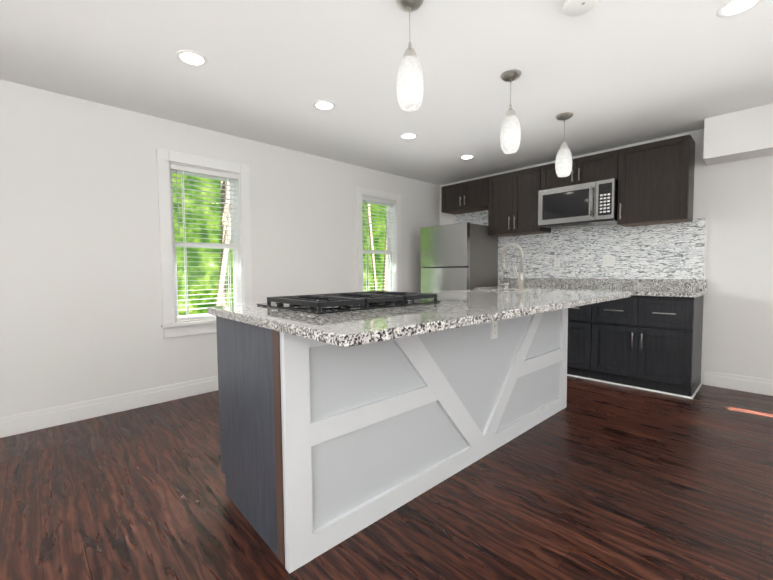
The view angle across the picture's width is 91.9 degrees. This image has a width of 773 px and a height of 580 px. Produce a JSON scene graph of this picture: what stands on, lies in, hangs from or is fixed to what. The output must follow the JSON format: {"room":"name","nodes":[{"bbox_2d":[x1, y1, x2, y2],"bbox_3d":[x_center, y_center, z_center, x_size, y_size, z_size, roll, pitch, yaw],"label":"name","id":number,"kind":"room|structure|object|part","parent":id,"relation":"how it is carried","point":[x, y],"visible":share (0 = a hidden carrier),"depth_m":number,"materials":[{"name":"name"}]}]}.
{"room":"kitchen","nodes":[
{"label":"kitchen","id":0,"kind":"room"},
{"bbox_2d":[0,79,439,416],"bbox_3d":[-1.855,-0.254,3.405,7.307,2.441,0.150,-3,4,-44],"label":"wall","id":1,"kind":"structure","parent":0,"point":[81,314],"depth_m":3.00,"materials":[{"name":"white paint"}]},
{"bbox_2d":[0,376,217,437],"bbox_3d":[-2.080,0.915,3.126,6.500,0.140,0.014,-3,4,-44],"label":"baseboard","id":2,"kind":"structure","parent":1,"relation":"attached to","point":[11,425],"depth_m":2.95,"materials":[{"name":"white wood"}]},
{"bbox_2d":[156,148,252,337],"bbox_3d":[-1.692,-0.408,3.524,0.830,1.620,0.195,-3,4,-44],"label":"window","id":3,"kind":"structure","parent":1,"relation":"in","point":[171,326],"depth_m":3.44,"materials":[{"name":"white"}]},
{"bbox_3d":[-1.727,-0.427,3.559,0.596,1.381,0.065,-3,4,-44],"label":"window sash","id":4,"kind":"part","parent":3,"relation":"part of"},
{"bbox_2d":[170,164,240,320],"bbox_3d":[-1.677,-0.426,3.507,0.588,1.375,0.060,-3,4,-44],"label":"window blind","id":5,"kind":"object","parent":3,"relation":"attached to","point":[187,169],"visible":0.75,"depth_m":3.46,"materials":[{"name":"white plastic"}]},
{"bbox_2d":[356,186,401,291],"bbox_3d":[-0.124,-0.499,5.022,0.830,1.620,0.195,-3,4,-44],"label":"window","id":6,"kind":"structure","parent":1,"relation":"in","point":[396,244],"depth_m":5.16,"materials":[{"name":"white"}]},
{"bbox_3d":[-0.159,-0.518,5.057,0.596,1.381,0.065,-3,4,-44],"label":"window sash","id":7,"kind":"part","parent":6,"relation":"part of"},
{"bbox_2d":[362,196,394,291],"bbox_3d":[-0.109,-0.516,5.005,0.588,1.375,0.060,-3,4,-44],"label":"window blind","id":8,"kind":"object","parent":6,"relation":"attached to","point":[374,200],"visible":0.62,"depth_m":4.97,"materials":[{"name":"white plastic"}]},
{"bbox_2d":[0,376,772,579],"bbox_3d":[0.006,1.097,1.540,7.607,0.100,5.500,-3,4,-44],"label":"floor","id":9,"kind":"structure","parent":0,"point":[594,480],"depth_m":1.80,"materials":[{"name":"brown wood"}]},
{"bbox_2d":[216,308,567,573],"bbox_3d":[0.300,0.537,2.476,2.475,0.917,0.743,-3,4,-42],"label":"kitchen island","id":10,"kind":"object","parent":9,"relation":"on","point":[337,428],"depth_m":1.71,"materials":[{"name":"white wood"}]},
{"bbox_2d":[208,288,630,347],"bbox_3d":[0.451,0.069,2.337,2.614,0.035,1.196,-3,4,-42],"label":"island countertop","id":11,"kind":"structure","parent":10,"relation":"on","point":[467,308],"depth_m":1.54,"materials":[{"name":"grey stone"}]},
{"bbox_2d":[257,291,440,313],"bbox_3d":[-0.192,0.050,1.991,0.770,0.047,0.600,-3,4,-42],"label":"cooktop","id":12,"kind":"object","parent":11,"relation":"in","point":[332,303],"visible":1,"depth_m":1.80,"materials":[{"name":"black metal"}]},
{"bbox_2d":[499,283,509,292],"bbox_3d":[0.890,-0.016,2.828,0.048,0.075,0.084,-3,4,-42],"label":"soap dispenser","id":13,"kind":"object","parent":11,"relation":"on","point":[506,285],"visible":1,"depth_m":2.80,"materials":[{"name":"silver metal"}]},
{"bbox_2d":[501,243,530,291],"bbox_3d":[1.020,-0.183,3.017,0.256,0.386,0.211,-3,4,-42],"label":"faucet","id":14,"kind":"object","parent":11,"relation":"on","point":[521,279],"visible":1,"depth_m":2.95,"materials":[{"name":"silver metal"}]},
{"bbox_2d":[420,222,497,291],"bbox_3d":[0.999,-0.002,5.142,0.747,1.710,0.755,-3,4,-44],"label":"refrigerator","id":15,"kind":"object","parent":9,"relation":"on","point":[460,256],"visible":0.56,"depth_m":4.83,"materials":[{"name":"silver metal"}]},
{"bbox_2d":[567,302,601,380],"bbox_3d":[2.012,0.451,4.237,0.607,0.879,0.884,-3,4,-44],"label":"base cabinet","id":16,"kind":"object","parent":9,"relation":"on","point":[582,345],"depth_m":3.82,"materials":[{"name":"black wood"}]},
{"bbox_2d":[598,294,704,398],"bbox_3d":[2.526,0.474,3.700,0.607,0.879,0.852,-3,4,-44],"label":"base cabinet","id":17,"kind":"object","parent":9,"relation":"on","point":[647,335],"depth_m":3.41,"materials":[{"name":"black wood"}]},
{"bbox_2d":[474,286,705,297],"bbox_3d":[2.074,-0.001,4.122,0.638,0.035,2.164,-3,4,-44],"label":"countertop","id":18,"kind":"structure","parent":17,"relation":"on","point":[645,293],"depth_m":3.59,"materials":[{"name":"grey stone"}]},
{"bbox_2d":[0,0,772,184],"bbox_3d":[-0.017,-1.440,1.410,7.607,0.100,5.500,-3,4,-44],"label":"ceiling","id":19,"kind":"structure","parent":0,"point":[609,74],"depth_m":2.44,"materials":[{"name":"white paint"}]},
{"bbox_2d":[176,50,207,65],"bbox_3d":[-1.195,-1.421,2.298,0.176,0.006,0.176,-3,4,-44],"label":"recessed light","id":20,"kind":"object","parent":19,"relation":"in","point":[191,57],"visible":1,"depth_m":2.29,"materials":[{"name":"white"}]},
{"bbox_2d":[313,100,335,109],"bbox_3d":[-0.493,-1.462,2.966,0.176,0.006,0.176,-3,4,-44],"label":"recessed light","id":21,"kind":"object","parent":19,"relation":"in","point":[324,105],"visible":1,"depth_m":2.96,"materials":[{"name":"white"}]},
{"bbox_2d":[400,133,417,139],"bbox_3d":[0.217,-1.504,3.662,0.176,0.006,0.176,-3,4,-44],"label":"recessed light","id":22,"kind":"object","parent":19,"relation":"in","point":[408,136],"visible":0.98,"depth_m":3.66,"materials":[{"name":"white"}]},
{"bbox_2d":[396,0,423,110],"bbox_3d":[0.115,-1.157,1.837,0.136,0.511,0.136,-3,4,-44],"label":"pendant light","id":23,"kind":"object","parent":19,"relation":"hanging from","point":[410,85],"visible":1,"depth_m":1.80,"materials":[{"name":"white glass"}]},
{"bbox_3d":[0.117,-1.018,1.844,0.135,0.233,0.135,-3,4,-44],"label":"lamp shade","id":24,"kind":"part","parent":23,"relation":"part of","materials":[{"name":"white glass"}]},
{"bbox_2d":[459,155,474,158],"bbox_3d":[0.938,-1.546,4.353,0.176,0.006,0.176,-3,4,-44],"label":"recessed light","id":25,"kind":"object","parent":19,"relation":"in","point":[466,156],"visible":0.96,"depth_m":4.34,"materials":[{"name":"white"}]},
{"bbox_2d":[500,69,520,153],"bbox_3d":[0.843,-1.199,2.542,0.136,0.511,0.136,-3,4,-44],"label":"pendant light","id":26,"kind":"object","parent":19,"relation":"hanging from","point":[510,136],"visible":1,"depth_m":2.50,"materials":[{"name":"white glass"}]},
{"bbox_3d":[0.844,-1.060,2.549,0.135,0.233,0.135,-3,4,-44],"label":"lamp shade","id":27,"kind":"part","parent":26,"relation":"part of","materials":[{"name":"white glass"}]},
{"bbox_2d":[555,112,572,176],"bbox_3d":[1.528,-1.240,3.220,0.136,0.511,0.136,-3,4,-44],"label":"pendant light","id":28,"kind":"object","parent":19,"relation":"hanging from","point":[563,164],"visible":1,"depth_m":3.18,"materials":[{"name":"white glass"}]},
{"bbox_3d":[1.529,-1.101,3.227,0.135,0.233,0.135,-3,4,-44],"label":"lamp shade","id":29,"kind":"part","parent":28,"relation":"part of","materials":[{"name":"white glass"}]},
{"bbox_2d":[562,0,597,16],"bbox_3d":[0.942,-1.395,1.817,0.160,0.048,0.160,-3,4,-44],"label":"smoke detector","id":30,"kind":"object","parent":19,"relation":"attached to","point":[572,8],"visible":1,"depth_m":1.82,"materials":[{"name":"white plastic"}]},
{"bbox_2d":[703,103,772,164],"bbox_3d":[3.617,-1.313,2.690,0.300,0.351,2.015,-3,4,-44],"label":"soffit beam","id":31,"kind":"structure","parent":19,"relation":"attached to","point":[739,135],"depth_m":3.17,"materials":[{"name":"white paint"}]},
{"bbox_2d":[716,0,762,16],"bbox_3d":[1.771,-1.427,1.877,0.176,0.006,0.176,-3,4,-44],"label":"recessed light","id":32,"kind":"object","parent":19,"relation":"in","point":[730,8],"visible":1,"depth_m":1.89,"materials":[{"name":"white"}]},
{"bbox_2d":[440,129,772,383],"bbox_3d":[2.688,-0.328,4.048,0.150,2.441,5.500,-3,4,-44],"label":"wall","id":33,"kind":"structure","parent":0,"point":[733,202],"depth_m":3.42,"materials":[{"name":"white paint"}]},
{"bbox_2d":[441,177,488,214],"bbox_3d":[1.166,-1.298,5.224,0.319,0.367,0.760,-3,4,-44],"label":"upper cabinet","id":34,"kind":"object","parent":33,"relation":"attached to","point":[473,195],"depth_m":5.11,"materials":[{"name":"black wood"}]},
{"bbox_2d":[485,166,550,236],"bbox_3d":[1.668,-1.084,4.711,0.319,0.752,0.683,-3,4,-44],"label":"upper cabinet","id":35,"kind":"object","parent":33,"relation":"attached to","point":[512,209],"depth_m":4.58,"materials":[{"name":"black wood"}]},
{"bbox_2d":[454,210,706,284],"bbox_3d":[2.030,-0.552,4.604,0.010,1.085,2.914,-3,4,-44],"label":"tile backsplash","id":36,"kind":"structure","parent":33,"relation":"attached to","point":[669,251],"depth_m":4.14,"materials":[{"name":"tile"}]},
{"bbox_2d":[554,258,559,266],"bbox_3d":[2.076,-0.337,4.557,0.007,0.114,0.070,-3,4,-44],"label":"electrical outlet","id":37,"kind":"object","parent":36,"relation":"attached to","point":[556,262],"visible":1,"depth_m":4.55,"materials":[{"name":"white plastic"}]},
{"bbox_2d":[603,256,614,265],"bbox_3d":[2.464,-0.320,4.153,0.007,0.114,0.116,-3,4,-44],"label":"outlet","id":38,"kind":"object","parent":36,"relation":"attached to","point":[608,260],"visible":1,"depth_m":4.15,"materials":[{"name":"white plastic"}]},
{"bbox_2d":[541,149,620,189],"bbox_3d":[2.176,-1.289,4.168,0.319,0.297,0.788,-3,4,-44],"label":"upper cabinet","id":39,"kind":"object","parent":33,"relation":"attached to","point":[601,166],"depth_m":3.99,"materials":[{"name":"black wood"}]},
{"bbox_2d":[538,178,617,229],"bbox_3d":[2.135,-0.926,4.143,0.443,0.418,0.772,-3,4,-44],"label":"microwave","id":40,"kind":"object","parent":39,"relation":"attached to","point":[595,203],"visible":0.98,"depth_m":4.00,"materials":[{"name":"silver metal"}]},
{"bbox_2d":[498,278,707,289],"bbox_3d":[2.296,-0.083,4.332,0.020,0.102,2.164,-3,4,-44],"label":"backsplash","id":41,"kind":"structure","parent":33,"relation":"attached to","point":[631,284],"depth_m":4.03,"materials":[{"name":"grey stone"}]},
{"bbox_2d":[617,135,694,226],"bbox_3d":[2.647,-1.041,3.690,0.319,0.752,0.563,-3,4,-44],"label":"upper cabinet","id":42,"kind":"object","parent":33,"relation":"attached to","point":[655,182],"depth_m":3.56,"materials":[{"name":"black wood"}]},
{"bbox_2d":[704,370,772,395],"bbox_3d":[3.750,0.874,2.890,0.014,0.140,1.985,-3,4,-44],"label":"baseboard","id":43,"kind":"structure","parent":33,"relation":"attached to","point":[743,383],"depth_m":3.42,"materials":[{"name":"white wood"}]},
{"label":"outside","id":44,"kind":"structure","parent":0,"visible":0},
{"bbox_2d":[172,173,388,314],"bbox_3d":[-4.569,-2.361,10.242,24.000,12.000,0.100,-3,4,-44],"label":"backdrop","id":45,"kind":"structure","parent":44,"point":[200,271],"depth_m":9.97,"materials":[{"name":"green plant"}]},
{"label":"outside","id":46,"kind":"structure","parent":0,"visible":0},
{"bbox_2d":[215,181,230,305],"bbox_3d":[-2.312,-0.887,5.526,1.519,8.515,0.806,-2,3,-32],"label":"trunk","id":47,"kind":"object","parent":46,"point":[222,288],"depth_m":5.64,"materials":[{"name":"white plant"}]},
{"bbox_2d":[367,203,371,257],"bbox_3d":[-0.342,-1.073,8.802,0.735,8.505,0.075,-1,3,-17],"label":"trunk","id":48,"kind":"object","parent":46,"point":[369,218],"depth_m":8.74,"materials":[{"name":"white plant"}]},
{"bbox_2d":[372,217,386,290],"bbox_3d":[0.003,-1.044,8.175,0.623,8.505,0.097,-1,3,-11],"label":"trunk","id":49,"kind":"object","parent":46,"point":[385,258],"depth_m":8.18,"materials":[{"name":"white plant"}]}
]}

